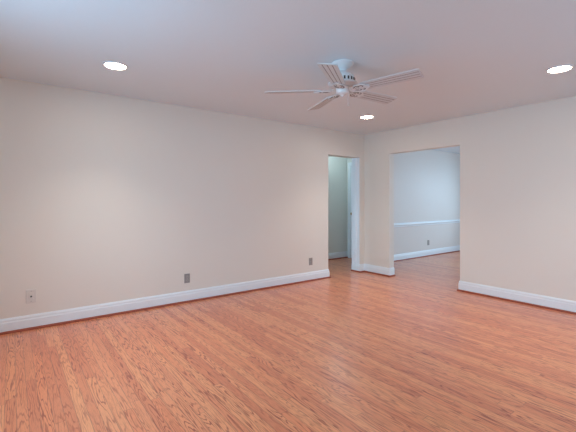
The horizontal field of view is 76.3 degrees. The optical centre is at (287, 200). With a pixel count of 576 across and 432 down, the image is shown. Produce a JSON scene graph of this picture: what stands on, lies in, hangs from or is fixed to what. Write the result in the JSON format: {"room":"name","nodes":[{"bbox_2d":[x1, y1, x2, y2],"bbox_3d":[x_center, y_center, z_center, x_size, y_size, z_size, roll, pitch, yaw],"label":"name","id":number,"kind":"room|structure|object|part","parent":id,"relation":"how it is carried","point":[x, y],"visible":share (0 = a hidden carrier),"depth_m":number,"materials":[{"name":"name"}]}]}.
{"room":"empty living room","nodes":[
{"label":"empty living room","id":0,"kind":"room"},
{"bbox_2d":[0,77,363,318],"bbox_3d":[-0.942,0.049,4.946,5.870,2.440,0.190,0,0,-37],"label":"wall","id":1,"kind":"structure","parent":0,"point":[105,198],"depth_m":4.28,"materials":[{"name":"beige paint"}]},
{"bbox_2d":[26,289,35,302],"bbox_3d":[-2.533,0.944,3.618,0.084,0.132,0.019,0,0,-37],"label":"wall jack","id":2,"kind":"object","parent":1,"relation":"attached to","point":[30,294],"visible":1,"depth_m":3.62,"materials":[{"name":"beige plastic"}]},
{"bbox_2d":[184,273,189,282],"bbox_3d":[-1.260,0.972,4.582,0.070,0.114,0.009,0,0,-37],"label":"power outlet","id":3,"kind":"object","parent":1,"relation":"attached to","point":[186,276],"visible":1,"depth_m":4.58,"materials":[{"name":"grey plastic"}]},
{"bbox_2d":[0,245,575,334],"bbox_3d":[2.219,1.197,4.265,10.100,0.140,5.400,0,0,-37],"label":"baseboard","id":4,"kind":"structure","parent":1,"relation":"attached to","point":[14,323],"depth_m":4.45,"materials":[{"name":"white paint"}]},
{"bbox_2d":[352,158,358,263],"bbox_3d":[1.206,0.183,6.572,0.018,1.888,0.180,0,0,-37],"label":"trim","id":5,"kind":"structure","parent":1,"relation":"attached to","point":[355,161],"depth_m":6.56,"materials":[{"name":"white paint"}]},
{"bbox_2d":[0,251,575,431],"bbox_3d":[1.936,1.319,4.641,10.400,0.100,6.640,0,0,-37],"label":"floor","id":6,"kind":"structure","parent":0,"point":[347,351],"depth_m":2.81,"materials":[{"name":"brown wood"}]},
{"bbox_2d":[0,0,575,153],"bbox_3d":[1.936,-1.231,4.641,10.400,0.120,6.640,0,0,-37],"label":"ceiling","id":7,"kind":"structure","parent":0,"point":[473,57],"depth_m":2.90,"materials":[{"name":"paint"}]},
{"bbox_2d":[102,61,127,69],"bbox_3d":[-1.497,-1.166,3.182,0.202,0.009,0.202,0,0,-37],"label":"recessed light","id":8,"kind":"object","parent":7,"relation":"in","point":[113,65],"visible":1,"depth_m":3.17,"materials":[{"name":"white plastic"}]},
{"bbox_2d":[265,59,423,110],"bbox_3d":[0.502,-0.986,3.154,1.232,0.369,1.288,0,0,-37],"label":"ceiling fan","id":9,"kind":"object","parent":7,"relation":"hanging from","point":[340,79],"visible":1,"depth_m":3.04,"materials":[{"name":"white wood"}]},
{"bbox_3d":[0.048,-0.926,3.128,0.484,0.007,0.143,-2,11,0],"label":"blade","id":10,"kind":"part","parent":9,"relation":"part of","materials":[{"name":"laminate"}]},
{"bbox_3d":[0.335,-0.934,3.526,0.143,0.007,0.484,-13,4,-18],"label":"blade","id":11,"kind":"part","parent":9,"relation":"part of","materials":[{"name":"white wood"}]},
{"bbox_3d":[0.305,-0.934,3.129,0.174,0.030,0.116,-2,11,0],"label":"blade arm","id":12,"kind":"part","parent":9,"relation":"part of","materials":[{"name":"white metal"}]},
{"bbox_3d":[0.338,-0.934,2.732,0.143,0.007,0.484,10,4,17],"label":"blade","id":13,"kind":"part","parent":9,"relation":"part of","materials":[{"name":"laminate"}]},
{"bbox_3d":[0.416,-0.937,2.977,0.116,0.030,0.174,10,4,17],"label":"blade arm","id":14,"kind":"part","parent":9,"relation":"part of","materials":[{"name":"metal"}]},
{"bbox_3d":[0.595,-0.942,3.224,0.174,0.030,0.116,-2,-11,-36],"label":"blade arm","id":15,"kind":"part","parent":9,"relation":"part of","materials":[{"name":"metal"}]},
{"bbox_3d":[0.595,-0.942,3.036,0.174,0.030,0.116,-2,-11,36],"label":"blade arm","id":16,"kind":"part","parent":9,"relation":"part of","materials":[{"name":"metal"}]},
{"bbox_3d":[0.802,-0.947,3.376,0.484,0.007,0.143,-2,-11,-36],"label":"blade","id":17,"kind":"part","parent":9,"relation":"part of","materials":[{"name":"laminate"}]},
{"bbox_3d":[0.803,-0.947,2.885,0.484,0.007,0.143,-2,-11,36],"label":"blade","id":18,"kind":"part","parent":9,"relation":"part of","materials":[{"name":"laminate"}]},
{"bbox_2d":[360,115,373,118],"bbox_3d":[1.107,-1.166,5.143,0.202,0.009,0.202,0,0,-37],"label":"recessed light","id":19,"kind":"object","parent":7,"relation":"in","point":[365,116],"visible":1,"depth_m":5.15,"materials":[{"name":"white"}]},
{"bbox_2d":[546,65,573,72],"bbox_3d":[2.412,-1.166,3.260,0.202,0.009,0.202,0,0,-37],"label":"recessed light","id":20,"kind":"object","parent":7,"relation":"in","point":[561,68],"visible":1,"depth_m":3.25,"materials":[{"name":"white"}]},
{"bbox_2d":[328,156,346,252],"bbox_3d":[-0.325,0.049,7.020,4.250,2.440,0.120,0,0,-37],"label":"wall","id":21,"kind":"structure","parent":0,"point":[337,166],"depth_m":8.00,"materials":[{"name":"paint"}]},
{"bbox_2d":[328,251,346,258],"bbox_3d":[-0.284,1.197,6.966,4.010,0.140,0.015,0,0,-37],"label":"baseboard","id":22,"kind":"structure","parent":21,"relation":"attached to","point":[344,253],"depth_m":7.98,"materials":[{"name":"white paint"}]},
{"bbox_2d":[347,158,351,256],"bbox_3d":[1.617,0.049,7.874,0.120,2.440,0.850,0,0,-37],"label":"wall","id":23,"kind":"structure","parent":0,"point":[349,160],"depth_m":8.16,"materials":[{"name":"paint"}]},
{"bbox_2d":[348,162,351,257],"bbox_3d":[1.605,0.217,7.772,0.022,2.105,0.910,0,0,-37],"label":"trim","id":24,"kind":"structure","parent":23,"relation":"attached to","point":[350,163],"depth_m":8.09,"materials":[{"name":"white paint"}]},
{"bbox_2d":[350,166,351,257],"bbox_3d":[1.583,0.252,7.755,0.076,2.019,0.754,0,0,-37],"label":"door","id":25,"kind":"structure","parent":23,"relation":"in","point":[351,166],"depth_m":8.05,"materials":[{"name":"white paint"}]},
{"bbox_2d":[394,150,459,254],"bbox_3d":[2.949,0.049,8.170,4.235,2.440,0.280,0,0,-37],"label":"wall","id":26,"kind":"structure","parent":0,"point":[426,182],"depth_m":8.35,"materials":[{"name":"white paint"}]},
{"bbox_2d":[394,219,459,226],"bbox_3d":[2.948,0.516,8.175,4.229,0.083,0.030,0,0,-37],"label":"trim","id":27,"kind":"structure","parent":26,"relation":"attached to","point":[457,220],"depth_m":8.30,"materials":[{"name":"white paint"}]},
{"bbox_2d":[394,250,459,261],"bbox_3d":[4.151,1.258,6.566,4.215,0.022,4.020,0,0,-37],"label":"trim","id":28,"kind":"structure","parent":26,"relation":"attached to","point":[458,250],"depth_m":8.26,"materials":[{"name":"white wood"}]},
{"bbox_2d":[364,96,575,300],"bbox_3d":[2.931,0.049,4.583,0.120,2.440,5.050,0,0,-37],"label":"wall","id":29,"kind":"structure","parent":0,"point":[518,164],"depth_m":4.69,"materials":[{"name":"beige paint"}]},
{"bbox_2d":[351,263,394,276],"bbox_3d":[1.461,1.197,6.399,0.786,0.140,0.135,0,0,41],"label":"baseboard","id":30,"kind":"structure","parent":29,"relation":"attached to","point":[359,267],"depth_m":6.38,"materials":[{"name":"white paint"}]},
{"bbox_2d":[457,289,575,314],"bbox_3d":[0.653,1.258,2.867,5.887,0.022,5.019,0,0,-37],"label":"trim","id":31,"kind":"structure","parent":29,"relation":"attached to","point":[500,298],"depth_m":4.53,"materials":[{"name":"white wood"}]}
]}

